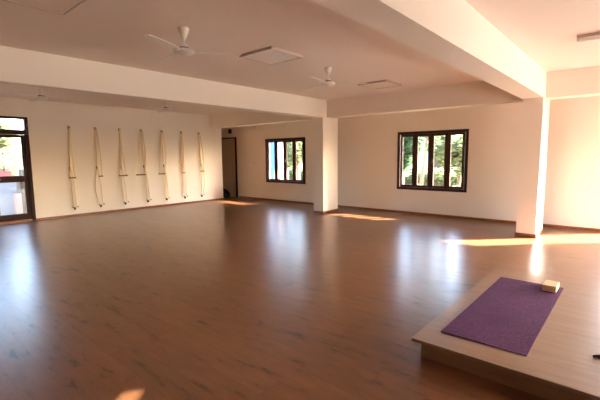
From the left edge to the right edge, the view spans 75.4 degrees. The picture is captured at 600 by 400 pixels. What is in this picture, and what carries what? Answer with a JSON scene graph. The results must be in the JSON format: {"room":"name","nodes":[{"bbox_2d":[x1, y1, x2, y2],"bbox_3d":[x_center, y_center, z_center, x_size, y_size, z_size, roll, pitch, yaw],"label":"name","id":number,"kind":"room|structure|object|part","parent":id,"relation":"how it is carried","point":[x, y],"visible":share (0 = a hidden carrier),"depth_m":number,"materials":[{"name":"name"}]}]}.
{"room":"yoga studio","nodes":[
{"label":"yoga studio","id":0,"kind":"room"},
{"bbox_2d":[0,97,222,217],"bbox_3d":[-6.419,-0.951,9.406,0.200,2.890,11.100,5,9,41],"label":"wall","id":1,"kind":"structure","parent":0,"point":[48,121],"depth_m":10.67,"materials":[{"name":"beige paint"}]},
{"bbox_2d":[0,116,35,224],"bbox_3d":[-6.949,-0.655,8.729,0.140,2.467,1.536,5,9,41],"label":"door","id":2,"kind":"structure","parent":1,"relation":"in","point":[23,134],"depth_m":9.16,"materials":[{"name":"brown paint"}]},
{"bbox_2d":[68,126,78,209],"bbox_3d":[-5.816,-0.804,9.904,0.085,2.135,0.171,5,9,41],"label":"rope","id":3,"kind":"object","parent":1,"relation":"attached to","point":[69,127],"visible":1,"depth_m":9.86,"materials":[{"name":"fabric"}]},
{"bbox_2d":[94,127,104,206],"bbox_3d":[-5.408,-0.862,10.371,0.085,2.135,0.226,5,9,41],"label":"rope","id":4,"kind":"object","parent":1,"relation":"hanging from","point":[95,128],"visible":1,"depth_m":10.34,"materials":[{"name":"fabric"}]},
{"bbox_2d":[118,128,128,204],"bbox_3d":[-4.968,-0.924,10.876,0.085,2.135,0.241,5,9,41],"label":"rope","id":5,"kind":"object","parent":1,"relation":"hanging from","point":[119,129],"visible":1,"depth_m":10.83,"materials":[{"name":"fabric"}]},
{"bbox_2d":[36,198,223,220],"bbox_3d":[-4.546,0.214,11.537,0.014,0.056,5.664,5,9,41],"label":"baseboard","id":6,"kind":"structure","parent":1,"relation":"attached to","point":[126,209],"depth_m":10.96,"materials":[{"name":"brown wood"}]},
{"bbox_2d":[136,129,151,201],"bbox_3d":[-4.589,-0.977,11.311,0.085,2.135,0.421,5,9,41],"label":"rope","id":7,"kind":"object","parent":1,"relation":"attached to","point":[141,131],"visible":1,"depth_m":11.30,"materials":[{"name":"fabric"}]},
{"bbox_2d":[158,130,169,199],"bbox_3d":[-4.164,-1.037,11.799,0.085,2.135,0.341,5,9,41],"label":"rope","id":8,"kind":"object","parent":1,"relation":"hanging from","point":[162,132],"visible":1,"depth_m":11.78,"materials":[{"name":"fabric"}]},
{"bbox_2d":[180,131,186,198],"bbox_3d":[-3.693,-1.103,12.339,0.085,2.135,0.183,5,9,41],"label":"rope","id":9,"kind":"object","parent":1,"relation":"hanging from","point":[181,132],"visible":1,"depth_m":12.29,"materials":[{"name":"fabric"}]},
{"bbox_2d":[198,132,204,196],"bbox_3d":[-3.254,-1.165,12.843,0.085,2.135,0.181,5,9,41],"label":"rope","id":10,"kind":"object","parent":1,"relation":"hanging from","point":[201,165],"visible":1,"depth_m":12.82,"materials":[{"name":"fabric"}]},
{"bbox_2d":[0,197,599,399],"bbox_3d":[-1.244,0.941,5.641,15.900,0.120,12.270,5,9,41],"label":"floor","id":11,"kind":"structure","parent":0,"point":[230,298],"depth_m":4.17,"materials":[{"name":"laminate"}]},
{"bbox_2d":[223,189,229,196],"bbox_3d":[-2.845,-0.309,14.416,0.712,0.411,0.353,5,9,41],"label":"bag","id":12,"kind":"object","parent":11,"relation":"on","point":[226,193],"visible":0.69,"depth_m":14.22,"materials":[{"name":"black fabric"}]},
{"bbox_2d":[313,117,337,213],"bbox_3d":[0.680,-0.896,10.215,0.337,2.457,0.670,5,9,41],"label":"column","id":13,"kind":"structure","parent":11,"relation":"on","point":[325,130],"depth_m":10.03,"materials":[{"name":"beige paint"}]},
{"bbox_3d":[0.692,0.292,10.350,0.337,0.066,0.670,5,9,41],"label":"baseboard","id":14,"kind":"part","parent":13,"relation":"part of","materials":[{"name":"brown wood"}]},
{"bbox_2d":[411,268,599,399],"bbox_3d":[2.299,1.055,3.135,1.903,0.150,2.300,5,9,41],"label":"wooden platform","id":15,"kind":"object","parent":11,"relation":"on","point":[560,364],"visible":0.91,"depth_m":2.73,"materials":[{"name":"brown wood"}]},
{"bbox_2d":[441,277,563,355],"bbox_3d":[1.865,0.945,3.433,0.575,0.008,1.733,5,9,41],"label":"yoga mat","id":16,"kind":"object","parent":15,"relation":"on","point":[510,315],"visible":0.98,"depth_m":3.24,"materials":[{"name":"purple plastic"}]},
{"bbox_2d":[542,280,559,292],"bbox_3d":[2.493,0.856,3.854,0.118,0.062,0.200,5,9,41],"label":"block","id":17,"kind":"object","parent":16,"relation":"on","point":[548,285],"visible":1,"depth_m":3.80,"materials":[{"name":"beige wood"}]},
{"bbox_2d":[515,97,549,237],"bbox_3d":[4.275,-0.580,7.121,0.339,2.457,0.670,5,9,41],"label":"column","id":18,"kind":"structure","parent":11,"relation":"on","point":[535,111],"depth_m":6.89,"materials":[{"name":"beige paint"}]},
{"bbox_3d":[4.287,0.608,7.256,0.339,0.066,0.670,5,9,41],"label":"baseboard","id":19,"kind":"part","parent":18,"relation":"part of","materials":[{"name":"brown wood"}]},
{"bbox_2d":[0,0,599,114],"bbox_3d":[-1.274,-2.040,5.302,15.900,0.100,12.270,5,9,41],"label":"ceiling","id":20,"kind":"structure","parent":0,"point":[104,31],"depth_m":4.71,"materials":[{"name":"paint"}]},
{"bbox_2d":[2,0,85,14],"bbox_3d":[-2.220,-1.731,3.267,0.620,0.035,0.620,5,9,41],"label":"ceiling panel","id":21,"kind":"object","parent":20,"relation":"attached to","point":[62,7],"visible":1,"depth_m":3.45,"materials":[{"name":"white plastic"}]},
{"bbox_2d":[12,89,78,101],"bbox_3d":[-4.786,-2.049,7.417,0.956,0.290,1.104,-3,7,-21],"label":"ceiling fan","id":22,"kind":"object","parent":20,"relation":"hanging from","point":[40,96],"visible":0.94,"depth_m":7.34,"materials":[{"name":"white metal"}]},
{"bbox_3d":[-4.973,-1.897,7.024,0.104,0.010,0.520,0,7,9],"label":"blade","id":23,"kind":"part","parent":22,"relation":"part of","materials":[{"name":"white metal"}]},
{"bbox_3d":[-4.918,-1.966,7.375,0.224,0.136,0.224,-3,7,-21],"label":"motor","id":24,"kind":"part","parent":22,"relation":"part of","materials":[{"name":"white metal"}]},
{"bbox_2d":[0,45,337,118],"bbox_3d":[-2.760,-1.850,6.120,0.313,0.433,11.117,5,9,41],"label":"ceiling beam","id":25,"kind":"structure","parent":20,"relation":"attached to","point":[18,67],"depth_m":6.11,"materials":[{"name":"beige paint"}]},
{"bbox_2d":[147,102,192,111],"bbox_3d":[-3.077,-2.284,9.335,0.956,0.290,1.104,-1,7,-7],"label":"ceiling fan","id":26,"kind":"object","parent":20,"relation":"hanging from","point":[165,108],"visible":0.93,"depth_m":9.29,"materials":[{"name":"white metal"}]},
{"bbox_2d":[144,26,241,62],"bbox_3d":[-1.307,-1.705,4.087,1.104,0.290,0.956,1,7,17],"label":"ceiling fan","id":27,"kind":"object","parent":20,"relation":"hanging from","point":[183,50],"visible":1,"depth_m":4.19,"materials":[{"name":"white metal"}]},
{"bbox_3d":[-1.369,-1.577,3.892,0.104,0.010,0.520,1,7,17],"label":"blade","id":28,"kind":"part","parent":27,"relation":"part of","materials":[{"name":"white metal"}]},
{"bbox_3d":[-1.511,-1.644,4.495,0.104,0.010,0.520,-7,9,-43],"label":"blade","id":29,"kind":"part","parent":27,"relation":"part of","materials":[{"name":"white metal"}]},
{"bbox_3d":[-1.265,-1.644,4.231,0.224,0.136,0.224,1,7,17],"label":"motor","id":30,"kind":"part","parent":27,"relation":"part of","materials":[{"name":"white metal"}]},
{"bbox_3d":[-0.914,-1.629,4.315,0.520,0.010,0.104,-2,7,-13],"label":"blade","id":31,"kind":"part","parent":27,"relation":"part of","materials":[{"name":"white metal"}]},
{"bbox_2d":[209,111,312,127],"bbox_3d":[-1.713,-2.538,12.078,5.950,0.433,0.300,5,9,41],"label":"ceiling beam","id":32,"kind":"structure","parent":20,"relation":"attached to","point":[239,118],"depth_m":11.80,"materials":[{"name":"beige paint"}]},
{"bbox_2d":[240,46,302,64],"bbox_3d":[-0.394,-1.988,5.362,0.620,0.035,0.620,5,9,41],"label":"ceiling panel","id":33,"kind":"object","parent":20,"relation":"attached to","point":[271,55],"visible":0.93,"depth_m":5.29,"materials":[{"name":"grey metal"}]},
{"bbox_2d":[306,67,366,89],"bbox_3d":[0.377,-1.947,6.067,1.104,0.290,0.956,3,7,30],"label":"ceiling fan","id":34,"kind":"object","parent":20,"relation":"hanging from","point":[327,82],"visible":1,"depth_m":6.15,"materials":[{"name":"white metal"}]},
{"bbox_3d":[0.268,-1.891,6.511,0.104,0.010,0.520,-4,7,-30],"label":"blade","id":35,"kind":"part","parent":34,"relation":"part of","materials":[{"name":"white metal"}]},
{"bbox_3d":[0.270,-1.820,5.891,0.104,0.010,0.520,3,7,30],"label":"blade","id":36,"kind":"part","parent":34,"relation":"part of","materials":[{"name":"white metal"}]},
{"bbox_3d":[0.449,-1.885,6.198,0.224,0.136,0.224,3,7,30],"label":"motor","id":37,"kind":"part","parent":34,"relation":"part of","materials":[{"name":"white metal"}]},
{"bbox_3d":[0.809,-1.861,6.202,0.520,0.010,0.104,-1,6,0],"label":"blade","id":38,"kind":"part","parent":34,"relation":"part of","materials":[{"name":"white metal"}]},
{"bbox_2d":[358,79,401,88],"bbox_3d":[1.568,-2.264,7.614,0.620,0.035,0.620,5,9,41],"label":"ceiling panel","id":39,"kind":"object","parent":20,"relation":"attached to","point":[386,83],"visible":0.93,"depth_m":7.54,"materials":[{"name":"white plastic"}]},
{"bbox_2d":[360,82,399,88],"bbox_3d":[1.568,-2.266,7.614,0.592,0.029,0.592,5,9,41],"label":"diffuser","id":40,"kind":"object","parent":39,"relation":"attached to","point":[372,85],"depth_m":7.62,"materials":[{"name":"white plastic"}]},
{"bbox_2d":[327,81,522,117],"bbox_3d":[2.452,-2.172,8.493,4.439,0.433,0.300,5,9,41],"label":"ceiling beam","id":41,"kind":"structure","parent":20,"relation":"attached to","point":[477,93],"depth_m":8.19,"materials":[{"name":"beige paint"}]},
{"bbox_2d":[311,0,549,100],"bbox_3d":[0.834,-1.534,3.026,0.315,0.433,11.117,5,9,41],"label":"ceiling beam","id":42,"kind":"structure","parent":20,"relation":"attached to","point":[452,32],"depth_m":3.53,"materials":[{"name":"beige paint"}]},
{"bbox_2d":[545,66,599,99],"bbox_3d":[6.064,-1.855,5.385,4.483,0.433,0.300,5,9,41],"label":"ceiling beam","id":43,"kind":"structure","parent":20,"relation":"attached to","point":[580,82],"depth_m":6.49,"materials":[{"name":"beige paint"}]},
{"bbox_2d":[577,31,599,42],"bbox_3d":[3.764,-1.875,4.243,1.200,0.088,0.060,5,9,41],"label":"tube light","id":44,"kind":"object","parent":20,"relation":"attached to","point":[594,36],"visible":1,"depth_m":4.54,"materials":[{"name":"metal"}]},
{"bbox_2d":[221,95,599,228],"bbox_3d":[2.689,-1.110,10.002,15.900,2.890,0.200,5,9,41],"label":"wall","id":45,"kind":"structure","parent":0,"point":[367,145],"depth_m":8.89,"materials":[{"name":"beige paint"}]},
{"bbox_2d":[221,137,237,196],"bbox_3d":[-2.656,-1.226,14.542,0.990,2.200,0.155,5,9,41],"label":"door","id":46,"kind":"structure","parent":45,"relation":"in","point":[229,145],"depth_m":14.49,"materials":[{"name":"brown paint"}]},
{"bbox_2d":[265,137,305,183],"bbox_3d":[-0.485,-1.278,12.633,1.760,1.455,0.121,5,9,41],"label":"window","id":47,"kind":"structure","parent":45,"relation":"in","point":[294,180],"depth_m":12.59,"materials":[{"name":"brown wood"}]},
{"bbox_3d":[-0.944,-1.319,13.035,0.382,1.319,0.040,5,9,41],"label":"sash","id":48,"kind":"part","parent":47,"relation":"part of","materials":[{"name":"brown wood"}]},
{"bbox_3d":[-0.635,-1.292,12.770,0.382,1.319,0.040,5,9,41],"label":"sash","id":49,"kind":"part","parent":47,"relation":"part of","materials":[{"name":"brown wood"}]},
{"bbox_3d":[-0.327,-1.265,12.505,0.382,1.319,0.040,5,9,41],"label":"sash","id":50,"kind":"part","parent":47,"relation":"part of","materials":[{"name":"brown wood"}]},
{"bbox_3d":[-0.019,-1.238,12.239,0.382,1.319,0.040,5,9,41],"label":"sash","id":51,"kind":"part","parent":47,"relation":"part of","materials":[{"name":"brown wood"}]},
{"bbox_2d":[239,196,599,231],"bbox_3d":[1.843,0.239,10.762,10.790,0.056,0.014,5,9,41],"label":"baseboard","id":52,"kind":"structure","parent":45,"relation":"attached to","point":[354,207],"depth_m":9.41,"materials":[{"name":"brown wood"}]},
{"bbox_2d":[397,129,468,192],"bbox_3d":[3.193,-0.955,9.468,1.752,1.455,0.121,5,9,41],"label":"window","id":53,"kind":"structure","parent":45,"relation":"in","point":[448,134],"depth_m":9.43,"materials":[{"name":"brown wood"}]},
{"bbox_3d":[2.736,-0.996,9.868,0.380,1.319,0.040,5,9,41],"label":"sash","id":54,"kind":"part","parent":53,"relation":"part of","materials":[{"name":"brown wood"}]},
{"bbox_3d":[3.043,-0.969,9.604,0.380,1.319,0.040,5,9,41],"label":"sash","id":55,"kind":"part","parent":53,"relation":"part of","materials":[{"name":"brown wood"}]},
{"bbox_3d":[3.350,-0.942,9.340,0.380,1.319,0.040,5,9,41],"label":"sash","id":56,"kind":"part","parent":53,"relation":"part of","materials":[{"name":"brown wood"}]},
{"bbox_3d":[3.656,-0.915,9.076,0.380,1.319,0.040,5,9,41],"label":"sash","id":57,"kind":"part","parent":53,"relation":"part of","materials":[{"name":"brown wood"}]},
{"label":"outside","id":58,"kind":"structure","parent":0,"visible":0},
{"bbox_2d":[299,164,421,174],"bbox_3d":[9.830,0.409,11.465,120.000,0.100,110.000,5,9,41],"label":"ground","id":59,"kind":"structure","parent":58,"point":[419,169],"depth_m":49.78,"materials":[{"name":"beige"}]},
{"bbox_2d":[270,143,274,178],"bbox_3d":[-1.355,-1.601,17.728,0.620,2.700,0.040,5,9,41],"label":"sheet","id":60,"kind":"object","parent":59,"relation":"on","point":[272,168],"visible":0.14,"depth_m":17.61,"materials":[{"name":"blue"}]},
{"bbox_2d":[274,142,283,178],"bbox_3d":[-0.877,-1.561,16.957,0.728,2.829,0.200,5,9,41],"label":"pillar","id":61,"kind":"structure","parent":59,"relation":"on","point":[280,144],"depth_m":16.79,"materials":[{"name":"white"}]},
{"bbox_2d":[287,143,291,178],"bbox_3d":[-0.702,-2.077,20.386,1.865,3.042,1.493,1,7,16],"label":"tree","id":62,"kind":"object","parent":59,"relation":"on","point":[288,166],"visible":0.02,"depth_m":20.38,"materials":[{"name":"green plant"}]},
{"bbox_2d":[287,141,301,179],"bbox_3d":[-0.143,-1.613,17.988,1.369,2.652,1.313,5,9,41],"label":"tree","id":63,"kind":"object","parent":59,"relation":"on","point":[298,144],"visible":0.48,"depth_m":17.57,"materials":[{"name":"green plant"}]},
{"bbox_3d":[-0.149,-2.221,17.918,1.369,1.429,1.313,5,9,41],"label":"crown","id":64,"kind":"part","parent":63,"relation":"part of","materials":[{"name":"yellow plant"}]},
{"bbox_2d":[289,166,301,179],"bbox_3d":[-0.845,-1.399,22.168,5.547,1.376,1.266,5,9,41],"label":"hedge","id":65,"kind":"object","parent":59,"relation":"on","point":[290,168],"visible":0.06,"depth_m":21.49,"materials":[{"name":"green plant"}]},
{"bbox_2d":[403,136,424,183],"bbox_3d":[4.176,-1.509,15.812,1.822,2.849,1.671,5,9,41],"label":"tree","id":66,"kind":"object","parent":59,"relation":"on","point":[407,141],"visible":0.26,"depth_m":15.48,"materials":[{"name":"green plant"}]},
{"bbox_2d":[419,136,442,184],"bbox_3d":[4.656,-1.628,13.888,1.153,3.520,1.212,5,9,41],"label":"tree","id":67,"kind":"object","parent":59,"relation":"on","point":[421,181],"visible":0.1,"depth_m":13.96,"materials":[{"name":"green plant"}]},
{"bbox_3d":[4.647,-2.562,13.781,1.153,1.639,1.212,5,9,41],"label":"crown","id":68,"kind":"part","parent":67,"relation":"part of","materials":[{"name":"green plant"}]},
{"bbox_2d":[405,166,457,185],"bbox_3d":[5.647,-0.861,17.547,7.452,1.399,1.167,5,9,41],"label":"hedge","id":69,"kind":"object","parent":59,"relation":"on","point":[438,180],"visible":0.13,"depth_m":17.02,"materials":[{"name":"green plant"}]},
{"bbox_2d":[421,135,459,174],"bbox_3d":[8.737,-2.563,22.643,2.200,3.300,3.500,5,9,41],"label":"house","id":70,"kind":"structure","parent":59,"relation":"on","point":[436,165],"depth_m":21.66,"materials":[{"name":"white"}]},
{"bbox_2d":[434,158,443,167],"bbox_3d":[7.715,-2.220,21.491,0.600,0.900,0.030,5,9,41],"label":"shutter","id":71,"kind":"object","parent":70,"relation":"hanging from","point":[436,165],"depth_m":21.61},
{"bbox_2d":[427,135,458,164],"bbox_3d":[7.125,-1.925,18.683,2.129,2.968,1.833,5,9,41],"label":"tree","id":72,"kind":"object","parent":59,"relation":"on","point":[438,161],"visible":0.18,"depth_m":18.48,"materials":[{"name":"green plant"}]},
{"bbox_2d":[434,135,462,184],"bbox_3d":[5.951,-1.253,14.436,1.660,2.618,1.523,5,9,41],"label":"tree","id":73,"kind":"object","parent":59,"relation":"on","point":[456,146],"visible":0.3,"depth_m":14.29,"materials":[{"name":"green plant"}]},
{"bbox_3d":[-11.437,0.553,10.966,6.500,0.150,13.400,5,9,41],"label":"terrace","id":74,"kind":"object","parent":59,"relation":"on","visible":0},
{"bbox_2d":[0,182,16,215],"bbox_3d":[-9.499,0.067,9.711,0.200,1.060,4.000,5,9,41],"label":"parapet","id":75,"kind":"object","parent":74,"relation":"on","point":[7,190],"visible":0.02,"depth_m":10.97,"materials":[{"name":"grey paint"}]},
{"bbox_2d":[0,165,11,175],"bbox_3d":[-8.589,-0.773,10.666,0.410,0.376,1.120,5,9,41],"label":"planter","id":76,"kind":"object","parent":75,"relation":"on","point":[2,173],"visible":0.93,"depth_m":10.90,"materials":[{"name":"red paint"}]},
{"bbox_2d":[0,118,22,175],"bbox_3d":[-10.775,-1.280,13.600,1.908,3.193,1.968,5,9,41],"label":"tree","id":77,"kind":"object","parent":74,"relation":"on","point":[6,159],"visible":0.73,"depth_m":13.59,"materials":[{"name":"green plant"}]},
{"bbox_2d":[13,193,22,213],"bbox_3d":[-7.995,0.126,11.004,0.280,0.620,0.140,5,9,41],"label":"post","id":78,"kind":"object","parent":74,"relation":"on","point":[17,197],"visible":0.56,"depth_m":10.92,"materials":[{"name":"white"}]},
{"bbox_2d":[16,182,26,212],"bbox_3d":[-8.025,-0.158,11.555,0.500,1.060,0.600,5,9,41],"label":"base cabinet","id":79,"kind":"object","parent":74,"relation":"on","point":[20,185],"visible":0.02,"depth_m":11.22,"materials":[{"name":"white"}]},
{"bbox_2d":[15,169,23,175],"bbox_3d":[-8.057,-0.800,11.452,0.400,0.240,0.500,5,9,41],"label":"box","id":80,"kind":"object","parent":79,"relation":"on","point":[18,172],"visible":0.24,"depth_m":11.20,"materials":[{"name":"metal"}]}
]}

